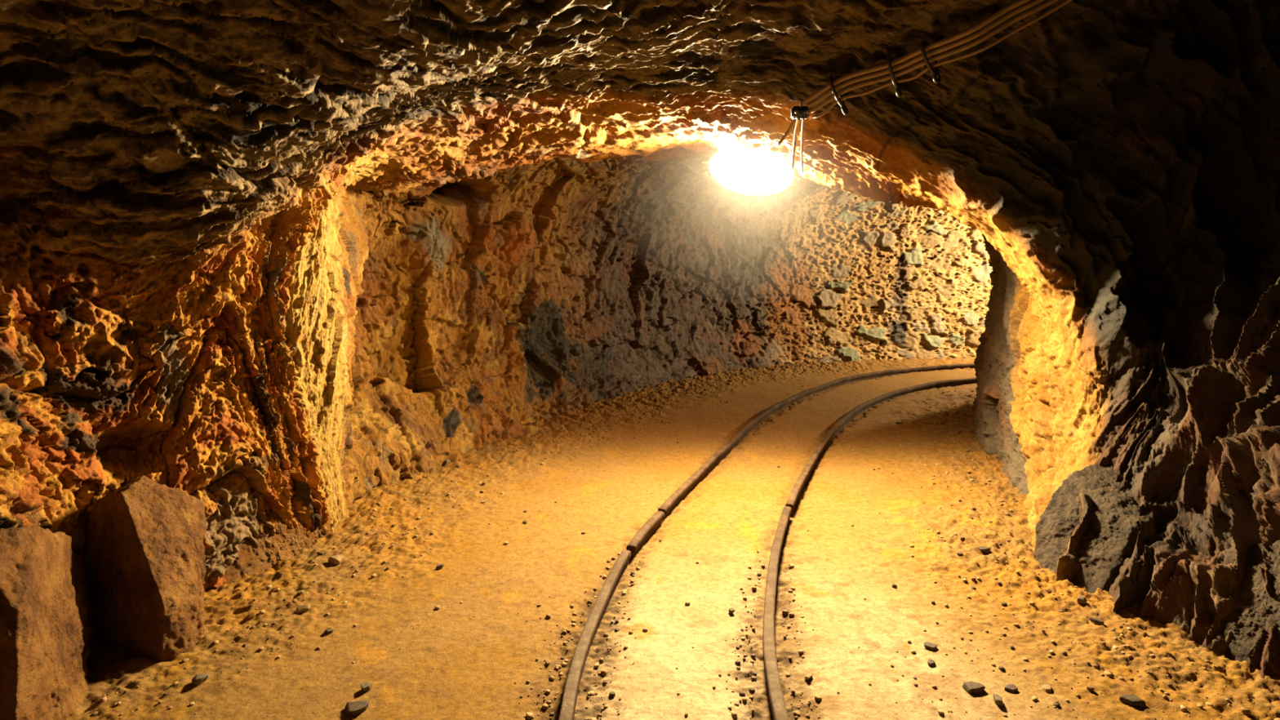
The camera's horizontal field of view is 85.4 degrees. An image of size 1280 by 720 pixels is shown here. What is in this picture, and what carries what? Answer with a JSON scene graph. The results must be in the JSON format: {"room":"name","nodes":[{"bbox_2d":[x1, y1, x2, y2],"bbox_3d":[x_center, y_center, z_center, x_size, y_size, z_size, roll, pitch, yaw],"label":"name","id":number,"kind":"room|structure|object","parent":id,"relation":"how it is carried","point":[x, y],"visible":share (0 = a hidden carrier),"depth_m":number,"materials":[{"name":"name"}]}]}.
{"room":"underground passage","nodes":[
{"label":"underground passage","id":0,"kind":"room"},
{"bbox_2d":[0,0,712,642],"bbox_3d":[-0.978,0.006,1.705,3.672,3.021,11.362,0,10,0],"label":"wall","id":1,"kind":"structure","parent":0,"point":[172,316],"depth_m":3.09,"materials":[{"name":"brown stone"}]},
{"bbox_2d":[41,0,1024,202],"bbox_3d":[4.477,-1.290,2.365,13.157,1.351,13.098,0,10,0],"label":"ceiling","id":2,"kind":"structure","parent":0,"point":[441,92],"depth_m":3.12,"materials":[{"name":"brown stone"}]},
{"bbox_2d":[701,150,800,196],"bbox_3d":[0.738,-1.356,4.625,0.664,0.528,0.152,0,10,0],"label":"lamp","id":3,"kind":"object","parent":2,"relation":"hanging from","point":[746,173],"visible":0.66,"depth_m":4.58,"materials":[{"name":"beige glass"}]},
{"bbox_2d":[790,99,809,119],"bbox_3d":[0.841,-1.334,3.649,0.090,0.127,0.130,0,10,0],"label":"clamp","id":4,"kind":"object","parent":2,"relation":"attached to","point":[801,111],"visible":0.88,"depth_m":3.63,"materials":[{"name":"grey metal"}]},
{"bbox_2d":[777,118,796,145],"bbox_3d":[0.774,-1.201,3.656,0.098,0.134,0.019,5,11,28],"label":"hanging wire","id":5,"kind":"object","parent":4,"relation":"hanging from","point":[788,130],"visible":1,"depth_m":3.65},
{"bbox_2d":[783,117,799,169],"bbox_3d":[0.891,-1.246,4.145,0.043,0.226,1.019,1,10,6],"label":"wire","id":6,"kind":"object","parent":4,"relation":"hanging from","point":[791,166],"visible":0.8,"depth_m":3.83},
{"bbox_2d":[800,117,804,173],"bbox_3d":[0.973,-1.239,4.147,0.018,0.236,1.036,2,10,13],"label":"wire","id":7,"kind":"object","parent":4,"relation":"hanging from","point":[803,118],"visible":0.97,"depth_m":3.81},
{"bbox_2d":[827,75,848,115],"bbox_3d":[1.004,-1.336,3.511,0.073,0.180,0.151,7,12,36],"label":"clip","id":8,"kind":"object","parent":2,"relation":"attached to","point":[842,104],"visible":0.79,"depth_m":3.49,"materials":[{"name":"metal"}]},
{"bbox_2d":[886,54,902,97],"bbox_3d":[1.235,-1.376,3.365,0.044,0.188,0.155,8,13,40],"label":"clip","id":9,"kind":"object","parent":2,"relation":"attached to","point":[898,89],"visible":0.77,"depth_m":3.34,"materials":[{"name":"black metal"}]},
{"bbox_2d":[813,0,1072,118],"bbox_3d":[1.404,-1.423,3.222,1.232,0.456,0.068,6,12,33],"label":"power cable","id":10,"kind":"object","parent":9,"relation":"attached to","point":[1065,2],"visible":0.98,"depth_m":3.17,"materials":[{"name":"brown rubber"}]},
{"bbox_2d":[920,40,941,84],"bbox_3d":[1.363,-1.394,3.242,0.162,0.195,0.050,-9,13,-41],"label":"clip","id":11,"kind":"object","parent":2,"relation":"attached to","point":[936,77],"visible":0.8,"depth_m":3.23,"materials":[{"name":"black metal"}]},
{"bbox_2d":[803,0,1030,103],"bbox_3d":[1.348,-1.490,3.194,1.231,0.463,0.084,6,12,33],"label":"power cable","id":12,"kind":"object","parent":11,"relation":"attached to","point":[1016,3],"visible":0.97,"depth_m":3.21,"materials":[{"name":"brown rubber"}]},
{"bbox_2d":[806,0,1044,108],"bbox_3d":[1.369,-1.472,3.209,1.235,0.462,0.084,6,12,33],"label":"power cable","id":13,"kind":"object","parent":11,"relation":"attached to","point":[1031,3],"visible":0.97,"depth_m":3.20,"materials":[{"name":"brown rubber"}]},
{"bbox_2d":[809,0,1058,113],"bbox_3d":[1.387,-1.449,3.216,1.236,0.460,0.081,6,12,33],"label":"power cable","id":14,"kind":"object","parent":11,"relation":"attached to","point":[1043,5],"visible":0.96,"depth_m":3.18,"materials":[{"name":"brown rubber"}]},
{"bbox_2d":[66,356,1279,719],"bbox_3d":[2.990,0.935,3.356,12.180,0.095,13.102,0,10,0],"label":"floor","id":15,"kind":"structure","parent":0,"point":[477,661],"depth_m":2.98,"materials":[{"name":"brown soil"}]},
{"bbox_2d":[0,524,89,719],"bbox_3d":[-2.143,0.876,2.245,0.770,0.785,0.733,0,10,0],"label":"rock block","id":16,"kind":"object","parent":15,"relation":"on","point":[45,631],"visible":1,"depth_m":2.10,"materials":[{"name":"brown stone"}]},
{"bbox_2d":[82,475,206,661],"bbox_3d":[-2.035,0.820,2.753,0.906,0.732,0.420,4,10,22],"label":"rock block","id":17,"kind":"object","parent":15,"relation":"on","point":[144,560],"visible":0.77,"depth_m":2.56,"materials":[{"name":"brown stone"}]},
{"bbox_2d":[191,673,208,685],"bbox_3d":[-1.500,1.088,2.366,0.050,0.028,0.034,-8,12,-38],"label":"loose stone","id":18,"kind":"object","parent":15,"relation":"on","point":[199,678],"visible":1,"depth_m":2.36,"materials":[{"name":"stone"}]},
{"bbox_2d":[222,506,331,584],"bbox_3d":[-1.772,0.837,3.400,0.461,0.542,0.892,5,11,25],"label":"rock block","id":19,"kind":"object","parent":15,"relation":"on","point":[264,553],"visible":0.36,"depth_m":3.21,"materials":[{"name":"brown stone"}]},
{"bbox_2d":[296,604,311,613],"bbox_3d":[-1.371,1.014,2.829,0.053,0.036,0.036,-4,11,-23],"label":"loose stone","id":20,"kind":"object","parent":15,"relation":"on","point":[301,609],"visible":1,"depth_m":2.82,"materials":[{"name":"brown stone"}]},
{"bbox_2d":[324,627,333,635],"bbox_3d":[-1.211,1.052,2.692,0.030,0.019,0.032,7,12,35],"label":"loose stone","id":21,"kind":"object","parent":15,"relation":"on","point":[329,630],"visible":1,"depth_m":2.69,"materials":[{"name":"grey stone"}]},
{"bbox_2d":[328,554,345,564],"bbox_3d":[-1.422,0.935,3.250,0.075,0.037,0.052,-3,10,-19],"label":"loose stone","id":22,"kind":"object","parent":15,"relation":"on","point":[336,559],"visible":1,"depth_m":3.24,"materials":[{"name":"beige stone"}]},
{"bbox_2d":[344,699,368,715],"bbox_3d":[-0.922,1.130,2.247,0.076,0.023,0.056,-2,10,-9],"label":"loose stone","id":23,"kind":"object","parent":15,"relation":"on","point":[353,708],"visible":1,"depth_m":2.24,"materials":[{"name":"grey stone"}]},
{"bbox_2d":[360,681,372,692],"bbox_3d":[-0.927,1.109,2.356,0.029,0.023,0.043,8,13,41],"label":"loose stone","id":24,"kind":"object","parent":15,"relation":"on","point":[366,686],"visible":1,"depth_m":2.35,"materials":[{"name":"stone"}]},
{"bbox_2d":[435,564,444,570],"bbox_3d":[-0.929,0.961,3.226,0.040,0.020,0.023,-9,13,-43],"label":"loose stone","id":25,"kind":"object","parent":15,"relation":"on","point":[438,566],"visible":1,"depth_m":3.22,"materials":[{"name":"stone"}]},
{"bbox_2d":[442,458,450,465],"bbox_3d":[-1.297,0.687,4.667,0.049,0.039,0.065,5,11,27],"label":"loose stone","id":26,"kind":"object","parent":15,"relation":"on","point":[447,460],"visible":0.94,"depth_m":4.64,"materials":[{"name":"stone"}]},
{"bbox_2d":[558,550,631,719],"bbox_3d":[-0.185,1.121,2.380,0.146,0.126,1.922,1,10,5],"label":"track rail","id":27,"kind":"object","parent":15,"relation":"on","point":[570,694],"visible":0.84,"depth_m":2.59,"materials":[{"name":"metal"}]},
{"bbox_2d":[626,511,664,558],"bbox_3d":[0.032,0.912,3.571,0.073,0.117,0.466,3,10,19],"label":"track rail","id":28,"kind":"object","parent":15,"relation":"on","point":[648,529],"visible":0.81,"depth_m":3.53,"materials":[{"name":"metal"}]},
{"bbox_2d":[92,381,1279,719],"bbox_3d":[0.707,0.715,4.642,4.043,0.082,6.496,3,10,15],"label":"gravel","id":29,"kind":"object","parent":15,"relation":"on","point":[591,693],"visible":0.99,"depth_m":2.65,"materials":[{"name":"brown gravel"}]},
{"bbox_2d":[728,607,734,613],"bbox_3d":[0.375,1.033,2.860,0.022,0.018,0.033,-3,10,-19],"label":"loose stone","id":30,"kind":"object","parent":15,"relation":"on","point":[731,610],"visible":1,"depth_m":2.85,"materials":[{"name":"beige stone"}]},
{"bbox_2d":[762,506,791,719],"bbox_3d":[0.562,1.074,2.653,0.212,0.125,2.486,1,10,8],"label":"track rail","id":31,"kind":"object","parent":15,"relation":"on","point":[776,700],"visible":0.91,"depth_m":2.64,"materials":[{"name":"metal"}]},
{"bbox_2d":[804,672,812,679],"bbox_3d":[0.591,1.110,2.432,0.034,0.016,0.021,-9,14,-44],"label":"loose stone","id":32,"kind":"object","parent":15,"relation":"on","point":[809,676],"visible":1,"depth_m":2.42,"materials":[{"name":"beige stone"}]},
{"bbox_2d":[657,363,974,519],"bbox_3d":[3.110,0.332,6.998,8.622,0.127,1.975,-7,12,-34],"label":"track rail","id":33,"kind":"object","parent":15,"relation":"on","point":[682,491],"visible":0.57,"depth_m":5.91,"materials":[{"name":"metal"}]},
{"bbox_2d":[785,377,977,516],"bbox_3d":[3.563,0.400,6.598,7.606,0.126,1.731,-6,11,-32],"label":"track rail","id":34,"kind":"object","parent":15,"relation":"on","point":[809,467],"visible":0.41,"depth_m":5.87,"materials":[{"name":"metal"}]},
{"bbox_2d":[924,641,937,650],"bbox_3d":[1.088,1.073,2.603,0.046,0.015,0.033,7,12,36],"label":"loose stone","id":35,"kind":"object","parent":15,"relation":"on","point":[927,645],"visible":1,"depth_m":2.60,"materials":[{"name":"grey stone"}]},
{"bbox_2d":[927,658,935,666],"bbox_3d":[1.049,1.091,2.499,0.026,0.012,0.033,7,12,36],"label":"loose stone","id":36,"kind":"object","parent":15,"relation":"on","point":[931,662],"visible":1,"depth_m":2.49,"materials":[{"name":"grey stone"}]},
{"bbox_2d":[962,680,985,693],"bbox_3d":[1.134,1.110,2.357,0.068,0.021,0.049,-2,10,-9],"label":"loose stone","id":37,"kind":"object","parent":15,"relation":"on","point":[971,687],"visible":1,"depth_m":2.34,"materials":[{"name":"stone"}]},
{"bbox_2d":[977,546,991,551],"bbox_3d":[1.663,0.912,3.348,0.056,0.017,0.038,0,10,0],"label":"loose stone","id":38,"kind":"object","parent":15,"relation":"on","point":[984,548],"visible":1,"depth_m":3.34,"materials":[{"name":"stone"}]},
{"bbox_2d":[992,693,1003,706],"bbox_3d":[1.181,1.121,2.285,0.027,0.025,0.040,2,10,9],"label":"loose stone","id":39,"kind":"object","parent":15,"relation":"on","point":[997,699],"visible":1,"depth_m":2.28,"materials":[{"name":"beige stone"}]},
{"bbox_2d":[1004,684,1017,693],"bbox_3d":[1.261,1.117,2.360,0.046,0.014,0.031,-4,11,-23],"label":"loose stone","id":40,"kind":"object","parent":15,"relation":"on","point":[1011,688],"visible":1,"depth_m":2.35,"materials":[{"name":"stone"}]},
{"bbox_2d":[1041,684,1051,693],"bbox_3d":[1.382,1.115,2.358,0.028,0.014,0.043,6,11,31],"label":"loose stone","id":41,"kind":"object","parent":15,"relation":"on","point":[1046,688],"visible":1,"depth_m":2.35,"materials":[{"name":"beige stone"}]},
{"bbox_2d":[1076,595,1086,604],"bbox_3d":[1.827,0.992,2.869,0.036,0.022,0.030,-9,14,-44],"label":"loose stone","id":42,"kind":"object","parent":15,"relation":"on","point":[1081,599],"visible":1,"depth_m":2.86,"materials":[{"name":"beige stone"}]},
{"bbox_2d":[1033,460,1155,593],"bbox_3d":[2.161,0.827,3.267,0.502,0.694,1.148,7,12,36],"label":"rock block","id":43,"kind":"object","parent":15,"relation":"on","point":[1111,535],"visible":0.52,"depth_m":3.15,"materials":[{"name":"stone"}]},
{"bbox_2d":[1089,617,1103,625],"bbox_3d":[1.800,1.029,2.731,0.031,0.022,0.047,-4,11,-24],"label":"loose stone","id":44,"kind":"object","parent":15,"relation":"on","point":[1097,621],"visible":1,"depth_m":2.72,"materials":[{"name":"stone"}]},
{"bbox_2d":[1119,693,1146,706],"bbox_3d":[1.616,1.119,2.276,0.045,0.025,0.065,-7,12,-35],"label":"loose stone","id":45,"kind":"object","parent":15,"relation":"on","point":[1131,700],"visible":1,"depth_m":2.27,"materials":[{"name":"stone"}]},
{"bbox_2d":[1215,540,1279,666],"bbox_3d":[2.381,0.934,2.596,0.396,0.554,0.928,7,12,36],"label":"rock block","id":46,"kind":"object","parent":15,"relation":"on","point":[1246,623],"visible":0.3,"depth_m":2.51,"materials":[{"name":"stone"}]},
{"bbox_2d":[646,179,992,386],"bbox_3d":[4.640,-1.008,8.582,9.632,2.705,1.284,-2,10,-13],"label":"wall","id":47,"kind":"structure","parent":0,"point":[805,272],"depth_m":8.48,"materials":[{"name":"beige stone"}]},
{"bbox_2d":[875,0,1279,679],"bbox_3d":[6.326,-0.128,1.851,10.174,3.310,11.702,0,10,0],"label":"wall","id":48,"kind":"structure","parent":0,"point":[1115,163],"depth_m":3.47,"materials":[{"name":"brown stone"}]}
]}

